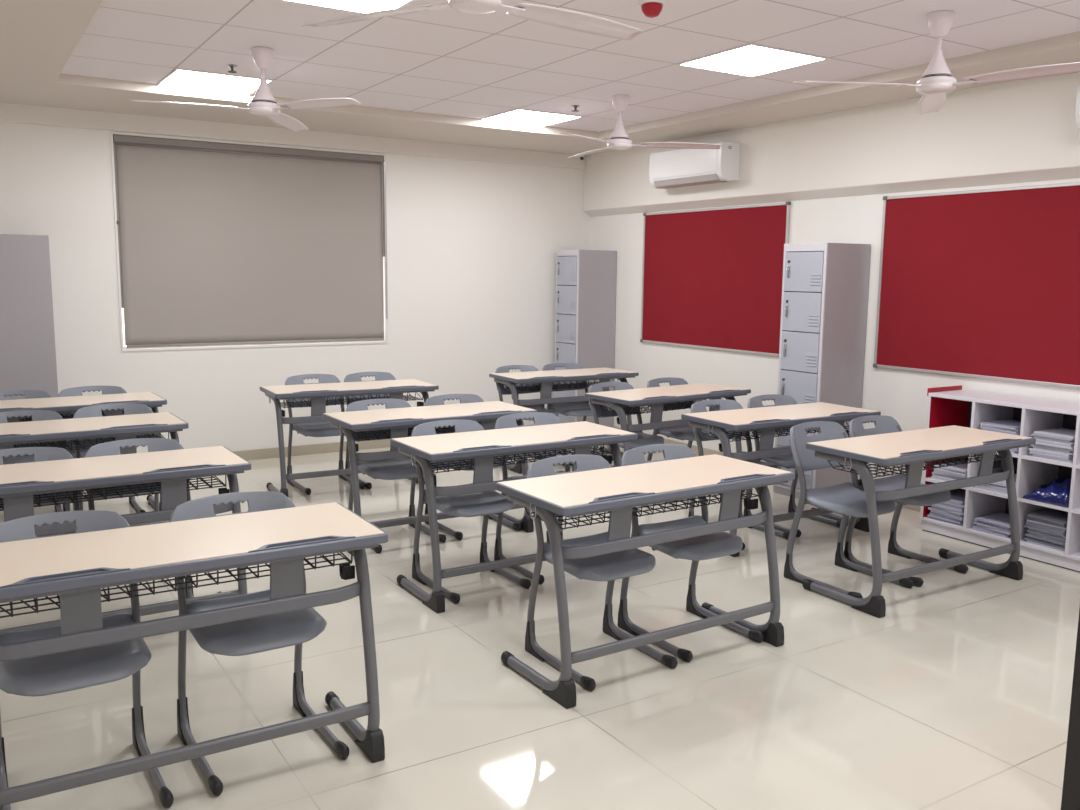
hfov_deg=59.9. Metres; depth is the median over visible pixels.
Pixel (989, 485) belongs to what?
book
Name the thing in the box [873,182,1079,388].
notice board
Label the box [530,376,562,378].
tray
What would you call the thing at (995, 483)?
book
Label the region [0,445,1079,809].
floor
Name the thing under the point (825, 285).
locker
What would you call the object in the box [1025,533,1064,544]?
book
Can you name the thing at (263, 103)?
ceiling fan
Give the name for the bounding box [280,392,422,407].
wire basket
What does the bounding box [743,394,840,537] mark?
chair
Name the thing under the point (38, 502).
wire basket
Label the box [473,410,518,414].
tray
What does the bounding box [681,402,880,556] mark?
student desk
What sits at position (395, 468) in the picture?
chair
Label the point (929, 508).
book
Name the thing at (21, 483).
tray
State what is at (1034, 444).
book
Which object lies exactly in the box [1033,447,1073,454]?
book
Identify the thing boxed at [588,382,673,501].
chair
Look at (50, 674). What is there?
chair
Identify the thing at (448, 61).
ceiling
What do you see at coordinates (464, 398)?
chair
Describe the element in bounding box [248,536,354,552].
tray
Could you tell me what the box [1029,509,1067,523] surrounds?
book
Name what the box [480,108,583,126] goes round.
recessed light
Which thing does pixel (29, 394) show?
chair
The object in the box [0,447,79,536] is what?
chair
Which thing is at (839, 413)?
tray
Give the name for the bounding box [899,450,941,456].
tray
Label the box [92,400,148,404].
tray
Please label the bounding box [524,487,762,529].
wire basket
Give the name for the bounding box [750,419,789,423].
tray
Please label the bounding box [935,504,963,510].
book
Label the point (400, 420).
tray
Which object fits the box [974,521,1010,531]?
book
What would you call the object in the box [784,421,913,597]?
chair
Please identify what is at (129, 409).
chair
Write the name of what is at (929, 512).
book
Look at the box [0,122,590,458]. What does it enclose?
wall
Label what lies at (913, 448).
student desk
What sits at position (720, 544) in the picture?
chair
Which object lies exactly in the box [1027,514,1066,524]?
book
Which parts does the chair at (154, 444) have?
leg, backrest, seat, leg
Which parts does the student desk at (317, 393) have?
leg, rail, support panel, rail, support panel, leg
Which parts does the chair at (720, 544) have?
leg, backrest, seat, leg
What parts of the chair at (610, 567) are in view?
leg, backrest, seat, leg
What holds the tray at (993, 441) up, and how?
on the student desk at (913, 448)
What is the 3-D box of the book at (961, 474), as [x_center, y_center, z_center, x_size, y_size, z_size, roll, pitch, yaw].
[2.594,0.398,5.740,0.265,0.010,0.219,-4,9,-30]
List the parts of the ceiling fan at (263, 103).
blade, rod, motor, blade, blade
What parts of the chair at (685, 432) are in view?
leg, backrest, seat frame, seat, leg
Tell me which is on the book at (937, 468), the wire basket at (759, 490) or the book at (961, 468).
the book at (961, 468)
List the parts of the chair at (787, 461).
leg, backrest, seat, leg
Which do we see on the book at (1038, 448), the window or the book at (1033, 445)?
the book at (1033, 445)
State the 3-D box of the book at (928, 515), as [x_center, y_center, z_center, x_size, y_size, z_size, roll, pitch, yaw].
[2.577,0.690,5.809,0.265,0.010,0.219,-5,10,-34]
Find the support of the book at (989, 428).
on the book at (982, 428)
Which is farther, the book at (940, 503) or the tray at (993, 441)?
the book at (940, 503)
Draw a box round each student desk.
[0,392,166,509]
[0,412,188,464]
[0,446,250,634]
[0,502,387,805]
[260,379,438,497]
[322,401,536,553]
[390,421,637,612]
[489,368,638,473]
[496,454,794,708]
[585,383,750,490]
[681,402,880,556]
[802,425,1035,617]
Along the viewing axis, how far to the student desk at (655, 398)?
6.43 m
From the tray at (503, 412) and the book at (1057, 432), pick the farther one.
the tray at (503, 412)
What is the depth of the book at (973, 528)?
5.48 m
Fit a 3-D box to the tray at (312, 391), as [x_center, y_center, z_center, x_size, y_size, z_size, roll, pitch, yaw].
[-1.542,-0.089,6.415,0.310,0.012,0.046,-4,9,-29]
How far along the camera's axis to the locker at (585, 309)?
8.97 m
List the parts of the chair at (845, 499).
leg, backrest, seat frame, seat, leg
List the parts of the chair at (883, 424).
backrest, leg, seat, leg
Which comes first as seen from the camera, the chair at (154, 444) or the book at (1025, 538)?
the chair at (154, 444)
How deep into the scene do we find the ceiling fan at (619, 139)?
6.41 m
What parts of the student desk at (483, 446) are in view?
leg, support panel, rail, rail, support panel, leg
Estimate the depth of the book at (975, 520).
5.47 m
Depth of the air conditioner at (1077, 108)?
5.00 m
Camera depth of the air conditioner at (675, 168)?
7.58 m
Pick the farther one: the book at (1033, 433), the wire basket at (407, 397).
the wire basket at (407, 397)
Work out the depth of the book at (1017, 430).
5.39 m
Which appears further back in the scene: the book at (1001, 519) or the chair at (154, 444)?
the book at (1001, 519)
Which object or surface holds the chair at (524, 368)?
on the floor
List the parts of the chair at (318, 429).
leg, backrest, seat, leg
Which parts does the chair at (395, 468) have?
leg, backrest, seat, leg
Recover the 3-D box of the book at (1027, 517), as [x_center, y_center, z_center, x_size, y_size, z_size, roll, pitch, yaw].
[2.929,0.642,5.298,0.265,0.013,0.219,-4,9,-30]
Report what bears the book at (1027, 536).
on the book at (1025, 538)
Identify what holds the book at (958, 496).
on the book at (949, 500)
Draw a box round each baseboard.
[232,439,389,459]
[613,426,920,511]
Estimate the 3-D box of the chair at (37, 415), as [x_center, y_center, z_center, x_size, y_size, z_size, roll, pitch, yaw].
[-2.691,0.458,4.920,0.448,0.801,0.554,-4,9,-32]
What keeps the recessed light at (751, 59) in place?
in the ceiling at (448, 61)
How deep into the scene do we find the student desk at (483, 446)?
4.52 m
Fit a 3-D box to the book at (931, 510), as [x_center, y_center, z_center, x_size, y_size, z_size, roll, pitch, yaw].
[2.588,0.659,5.791,0.264,0.009,0.219,-5,9,-33]
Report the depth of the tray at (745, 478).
3.80 m
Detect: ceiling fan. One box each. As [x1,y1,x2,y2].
[128,47,360,131]
[302,0,643,39]
[561,95,720,157]
[794,10,1079,114]
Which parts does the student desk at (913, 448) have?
leg, support panel, rail, rail, leg, support panel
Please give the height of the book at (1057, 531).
0.012 m
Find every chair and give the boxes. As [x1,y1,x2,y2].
[0,390,61,511]
[0,410,69,510]
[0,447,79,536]
[0,510,173,809]
[58,386,145,512]
[72,403,158,510]
[84,438,193,597]
[170,491,349,795]
[285,374,364,494]
[344,372,417,488]
[346,399,445,552]
[411,420,530,603]
[424,394,520,539]
[494,412,569,583]
[495,365,564,465]
[525,454,677,690]
[542,363,612,465]
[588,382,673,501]
[618,444,763,661]
[647,377,695,460]
[688,399,789,549]
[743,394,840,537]
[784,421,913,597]
[844,415,968,586]
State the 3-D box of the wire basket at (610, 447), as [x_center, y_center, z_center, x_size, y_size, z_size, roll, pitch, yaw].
[-0.129,0.234,4.760,1.015,0.073,0.317,-4,9,-32]
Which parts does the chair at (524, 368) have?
leg, backrest, seat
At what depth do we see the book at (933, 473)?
5.72 m
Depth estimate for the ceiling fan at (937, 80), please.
4.30 m
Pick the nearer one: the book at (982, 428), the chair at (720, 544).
the chair at (720, 544)
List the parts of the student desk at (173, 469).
support panel, rail, rail, support panel, leg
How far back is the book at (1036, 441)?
5.13 m
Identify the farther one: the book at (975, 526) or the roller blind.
the roller blind
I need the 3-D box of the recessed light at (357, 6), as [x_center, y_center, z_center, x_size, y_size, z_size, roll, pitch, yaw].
[-0.835,-1.796,4.061,0.596,0.009,0.596,-4,9,-32]
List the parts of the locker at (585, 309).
door, door, door, door, door, frame, door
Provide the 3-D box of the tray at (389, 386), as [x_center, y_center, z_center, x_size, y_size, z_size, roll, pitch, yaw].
[-0.986,-0.127,6.723,0.327,0.012,0.046,-4,9,-29]
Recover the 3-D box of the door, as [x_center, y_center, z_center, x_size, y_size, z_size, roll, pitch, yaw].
[1.837,0.224,2.199,0.089,2.092,1.010,-4,9,-32]
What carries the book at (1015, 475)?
on the book at (995, 483)
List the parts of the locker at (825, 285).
handle, handle, handle, handle, door, door, door, door, frame, door, door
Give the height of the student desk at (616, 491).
0.752 m
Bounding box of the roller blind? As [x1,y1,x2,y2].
[113,134,386,347]
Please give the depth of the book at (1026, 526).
5.22 m
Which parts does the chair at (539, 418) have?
leg, backrest, seat, leg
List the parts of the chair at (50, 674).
leg, backrest, seat, leg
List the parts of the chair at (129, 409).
leg, backrest, leg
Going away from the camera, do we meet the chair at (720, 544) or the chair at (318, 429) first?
the chair at (720, 544)
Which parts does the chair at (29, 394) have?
seat, backrest, leg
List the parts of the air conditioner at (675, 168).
panel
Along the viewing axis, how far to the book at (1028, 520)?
5.22 m
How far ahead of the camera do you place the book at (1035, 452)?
5.14 m
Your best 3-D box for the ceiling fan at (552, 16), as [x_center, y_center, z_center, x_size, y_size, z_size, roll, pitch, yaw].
[-0.350,-1.483,3.127,1.071,0.354,1.236,4,9,26]
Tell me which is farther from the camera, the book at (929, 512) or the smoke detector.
the book at (929, 512)
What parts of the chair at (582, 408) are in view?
backrest, seat, leg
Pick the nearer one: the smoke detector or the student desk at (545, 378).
the smoke detector
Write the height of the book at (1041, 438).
0.012 m
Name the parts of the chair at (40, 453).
backrest, seat, leg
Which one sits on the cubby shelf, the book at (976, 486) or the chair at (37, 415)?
the book at (976, 486)
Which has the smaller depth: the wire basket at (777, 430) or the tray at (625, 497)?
the tray at (625, 497)
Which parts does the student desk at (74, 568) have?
support panel, rail, rail, support panel, leg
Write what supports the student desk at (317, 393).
on the floor
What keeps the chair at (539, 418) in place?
on the floor
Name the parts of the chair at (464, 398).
leg, backrest, seat, leg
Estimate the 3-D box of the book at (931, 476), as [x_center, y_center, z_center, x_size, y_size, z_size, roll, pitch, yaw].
[2.586,0.449,5.779,0.264,0.010,0.219,-5,9,-33]
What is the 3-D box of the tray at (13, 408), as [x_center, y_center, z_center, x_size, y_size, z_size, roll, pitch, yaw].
[-3.126,0.029,5.451,0.310,0.012,0.046,-5,10,-33]
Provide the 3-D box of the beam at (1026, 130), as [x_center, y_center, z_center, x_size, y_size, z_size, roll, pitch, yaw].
[2.444,-1.780,6.132,0.094,0.742,7.460,-4,9,-32]
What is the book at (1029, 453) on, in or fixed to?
on the book at (1070, 461)
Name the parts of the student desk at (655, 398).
leg, support panel, rail, support panel, leg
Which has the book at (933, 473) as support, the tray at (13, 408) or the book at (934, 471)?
the book at (934, 471)
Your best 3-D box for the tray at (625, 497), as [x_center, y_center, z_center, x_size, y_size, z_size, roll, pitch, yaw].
[0.291,0.342,3.461,0.310,0.012,0.046,-5,9,-33]
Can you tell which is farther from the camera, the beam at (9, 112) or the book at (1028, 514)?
the beam at (9, 112)
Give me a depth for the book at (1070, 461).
5.14 m
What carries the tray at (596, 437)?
on the student desk at (483, 446)
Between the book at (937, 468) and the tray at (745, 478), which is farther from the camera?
the book at (937, 468)
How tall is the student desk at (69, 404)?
0.752 m
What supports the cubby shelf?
on the floor
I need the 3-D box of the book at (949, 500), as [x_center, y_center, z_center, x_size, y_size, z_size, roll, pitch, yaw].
[2.590,0.575,5.796,0.265,0.010,0.219,-4,9,-31]
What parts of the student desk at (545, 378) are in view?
leg, support panel, rail, support panel, leg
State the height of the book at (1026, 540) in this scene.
0.010 m
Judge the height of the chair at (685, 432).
0.801 m
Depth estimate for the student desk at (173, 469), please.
3.86 m
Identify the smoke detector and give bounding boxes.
[639,0,665,17]
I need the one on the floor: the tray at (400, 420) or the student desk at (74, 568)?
the student desk at (74, 568)
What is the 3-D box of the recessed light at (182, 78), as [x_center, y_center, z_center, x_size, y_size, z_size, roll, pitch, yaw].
[-2.106,-2.090,6.075,0.596,0.009,0.596,-4,9,-32]
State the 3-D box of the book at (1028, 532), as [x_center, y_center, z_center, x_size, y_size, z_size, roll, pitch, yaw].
[2.936,0.729,5.296,0.264,0.009,0.219,-4,9,-32]
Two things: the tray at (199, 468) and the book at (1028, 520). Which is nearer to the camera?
the tray at (199, 468)
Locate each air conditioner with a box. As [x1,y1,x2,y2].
[649,141,740,188]
[1075,84,1079,130]
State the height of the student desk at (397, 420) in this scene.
0.752 m
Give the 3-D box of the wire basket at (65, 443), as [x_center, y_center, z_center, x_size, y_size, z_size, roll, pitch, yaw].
[-2.518,0.185,4.932,1.015,0.073,0.317,-5,9,-33]
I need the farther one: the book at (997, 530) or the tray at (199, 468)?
the book at (997, 530)
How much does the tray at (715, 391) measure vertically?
0.012 m
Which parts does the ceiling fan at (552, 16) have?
blade, motor, blade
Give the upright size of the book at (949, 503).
0.013 m
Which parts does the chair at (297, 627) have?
leg, backrest, seat, leg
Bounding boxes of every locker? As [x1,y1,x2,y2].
[0,234,57,399]
[554,250,616,427]
[773,243,870,498]
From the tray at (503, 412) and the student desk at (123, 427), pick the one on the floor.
the student desk at (123, 427)
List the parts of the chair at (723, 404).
leg, backrest, seat, leg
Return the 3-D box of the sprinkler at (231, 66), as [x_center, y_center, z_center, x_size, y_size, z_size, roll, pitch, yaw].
[-1.833,-2.000,5.581,0.060,0.041,0.059,-4,9,-32]
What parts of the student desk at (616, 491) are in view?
leg, support panel, rail, rail, support panel, leg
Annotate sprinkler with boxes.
[227,64,236,72]
[571,105,579,111]
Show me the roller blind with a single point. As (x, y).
(219, 243)
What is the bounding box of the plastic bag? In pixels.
[1021,478,1070,507]
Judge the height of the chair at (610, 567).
0.801 m
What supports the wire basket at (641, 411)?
on the student desk at (655, 398)
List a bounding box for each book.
[927,514,962,523]
[928,506,963,516]
[929,512,963,521]
[930,505,963,512]
[930,517,962,525]
[931,476,951,480]
[931,506,963,515]
[931,510,963,518]
[931,512,963,520]
[932,472,961,479]
[932,475,956,479]
[934,461,967,472]
[934,468,966,475]
[934,470,966,477]
[934,471,966,478]
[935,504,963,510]
[937,468,966,473]
[940,503,962,508]
[944,502,964,507]
[947,500,964,504]
[950,490,965,502]
[971,527,1010,537]
[973,525,1007,535]
[974,485,1006,493]
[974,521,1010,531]
[975,512,1009,527]
[975,520,1009,529]
[977,525,1010,534]
[979,485,1006,491]
[980,426,1019,432]
[981,419,1020,429]
[981,425,1019,431]
[982,428,1019,435]
[982,484,1006,489]
[990,482,1006,486]
[998,473,1016,485]
[1024,525,1065,535]
[1024,537,1064,548]
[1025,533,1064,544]
[1026,516,1066,526]
[1026,521,1066,531]
[1026,523,1065,533]
[1026,529,1065,540]
[1026,540,1064,550]
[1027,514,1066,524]
[1027,519,1066,529]
[1027,536,1064,546]
[1028,528,1065,538]
[1028,532,1065,542]
[1029,448,1072,456]
[1029,450,1072,458]
[1029,453,1072,459]
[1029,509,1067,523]
[1031,434,1074,441]
[1031,444,1073,452]
[1033,433,1074,440]
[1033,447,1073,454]
[1033,454,1072,462]
[1034,428,1075,438]
[1034,436,1074,444]
[1034,444,1073,450]
[1035,442,1073,448]
[1036,439,1073,445]
[1036,441,1073,447]
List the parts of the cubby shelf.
panel, panel, panel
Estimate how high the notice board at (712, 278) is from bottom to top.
1.184 m
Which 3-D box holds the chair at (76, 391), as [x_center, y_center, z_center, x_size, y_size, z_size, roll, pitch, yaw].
[-2.827,0.302,6.026,0.448,0.801,0.554,-4,9,-32]
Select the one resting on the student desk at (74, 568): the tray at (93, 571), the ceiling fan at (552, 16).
the tray at (93, 571)
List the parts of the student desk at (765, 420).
leg, rail, support panel, rail, leg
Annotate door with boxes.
[1061,608,1079,809]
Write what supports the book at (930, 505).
on the book at (950, 511)
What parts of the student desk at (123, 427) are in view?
support panel, support panel, leg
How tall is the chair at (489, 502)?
0.801 m
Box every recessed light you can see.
[158,68,273,94]
[282,0,413,13]
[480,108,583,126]
[677,43,828,76]
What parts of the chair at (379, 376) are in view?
leg, backrest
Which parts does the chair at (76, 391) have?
seat, backrest, leg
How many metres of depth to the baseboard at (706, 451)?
8.10 m
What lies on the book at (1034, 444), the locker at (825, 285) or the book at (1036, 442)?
the book at (1036, 442)
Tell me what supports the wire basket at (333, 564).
on the student desk at (74, 568)
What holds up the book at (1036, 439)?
on the book at (1036, 441)
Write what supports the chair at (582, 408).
on the floor
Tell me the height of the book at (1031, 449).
0.011 m
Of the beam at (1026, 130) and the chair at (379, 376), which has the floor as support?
the chair at (379, 376)
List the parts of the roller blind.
pull chain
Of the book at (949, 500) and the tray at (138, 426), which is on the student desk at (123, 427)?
the tray at (138, 426)
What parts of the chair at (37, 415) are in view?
backrest, leg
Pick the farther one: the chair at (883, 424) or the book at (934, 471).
the book at (934, 471)
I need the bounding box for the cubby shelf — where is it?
[920,385,1079,571]
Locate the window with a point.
(385, 291)
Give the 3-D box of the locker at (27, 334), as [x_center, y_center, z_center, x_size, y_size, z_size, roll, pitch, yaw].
[-3.685,-0.288,6.607,0.465,1.790,0.385,-4,9,-32]
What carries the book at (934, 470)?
on the book at (934, 471)
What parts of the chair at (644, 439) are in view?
leg, backrest, leg, seat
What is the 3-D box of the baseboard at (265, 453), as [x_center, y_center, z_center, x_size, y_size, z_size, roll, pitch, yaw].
[-2.253,0.404,7.924,6.460,0.085,0.012,-4,9,-32]
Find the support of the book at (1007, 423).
on the book at (1017, 430)
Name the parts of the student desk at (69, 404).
support panel, rail, support panel, leg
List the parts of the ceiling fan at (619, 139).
blade, blade, motor, rod, blade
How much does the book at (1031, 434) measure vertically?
0.010 m
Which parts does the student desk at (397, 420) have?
leg, rail, support panel, rail, support panel, leg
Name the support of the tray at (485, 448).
on the student desk at (483, 446)
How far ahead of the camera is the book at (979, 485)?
5.45 m
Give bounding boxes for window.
[110,132,387,351]
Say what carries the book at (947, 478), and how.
on the book at (931, 476)
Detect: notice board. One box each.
[640,202,790,356]
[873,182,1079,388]
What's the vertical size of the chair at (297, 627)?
0.801 m
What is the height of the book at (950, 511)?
0.014 m
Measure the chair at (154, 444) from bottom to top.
0.801 m
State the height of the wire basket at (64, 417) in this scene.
0.073 m
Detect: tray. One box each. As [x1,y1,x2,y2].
[0,407,27,409]
[0,434,29,436]
[0,481,53,486]
[0,567,129,587]
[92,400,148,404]
[100,424,167,429]
[143,464,224,472]
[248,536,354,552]
[294,390,337,392]
[371,418,422,422]
[386,386,419,387]
[453,445,510,451]
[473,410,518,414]
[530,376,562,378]
[567,434,617,440]
[588,492,654,503]
[642,396,674,399]
[710,390,737,392]
[717,474,775,483]
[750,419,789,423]
[830,412,867,415]
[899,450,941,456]
[982,439,1021,444]
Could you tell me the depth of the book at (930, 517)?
5.72 m
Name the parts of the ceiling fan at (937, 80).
blade, blade, motor, rod, blade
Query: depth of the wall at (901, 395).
7.13 m
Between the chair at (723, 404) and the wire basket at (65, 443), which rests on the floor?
the chair at (723, 404)
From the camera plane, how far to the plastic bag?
5.17 m
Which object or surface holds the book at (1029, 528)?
on the book at (1029, 531)
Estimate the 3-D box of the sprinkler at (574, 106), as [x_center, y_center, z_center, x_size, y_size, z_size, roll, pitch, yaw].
[0.257,-2.148,6.795,0.060,0.041,0.059,-4,9,-32]
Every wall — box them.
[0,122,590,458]
[590,178,1079,482]
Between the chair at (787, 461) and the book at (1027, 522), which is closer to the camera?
the book at (1027, 522)
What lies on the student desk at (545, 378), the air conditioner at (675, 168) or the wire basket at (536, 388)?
the wire basket at (536, 388)
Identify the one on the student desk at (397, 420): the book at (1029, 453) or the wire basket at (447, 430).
the wire basket at (447, 430)
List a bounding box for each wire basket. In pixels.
[0,475,226,510]
[0,551,352,617]
[14,432,168,450]
[19,407,150,421]
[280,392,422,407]
[341,421,479,441]
[412,444,612,472]
[502,378,623,391]
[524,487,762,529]
[600,397,732,415]
[699,421,848,441]
[828,450,1006,477]
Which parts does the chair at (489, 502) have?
leg, backrest, seat, leg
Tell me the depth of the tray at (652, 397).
6.28 m
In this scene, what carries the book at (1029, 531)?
on the book at (1028, 532)
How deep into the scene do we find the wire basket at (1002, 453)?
4.65 m
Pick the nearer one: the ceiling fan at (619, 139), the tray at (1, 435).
the tray at (1, 435)

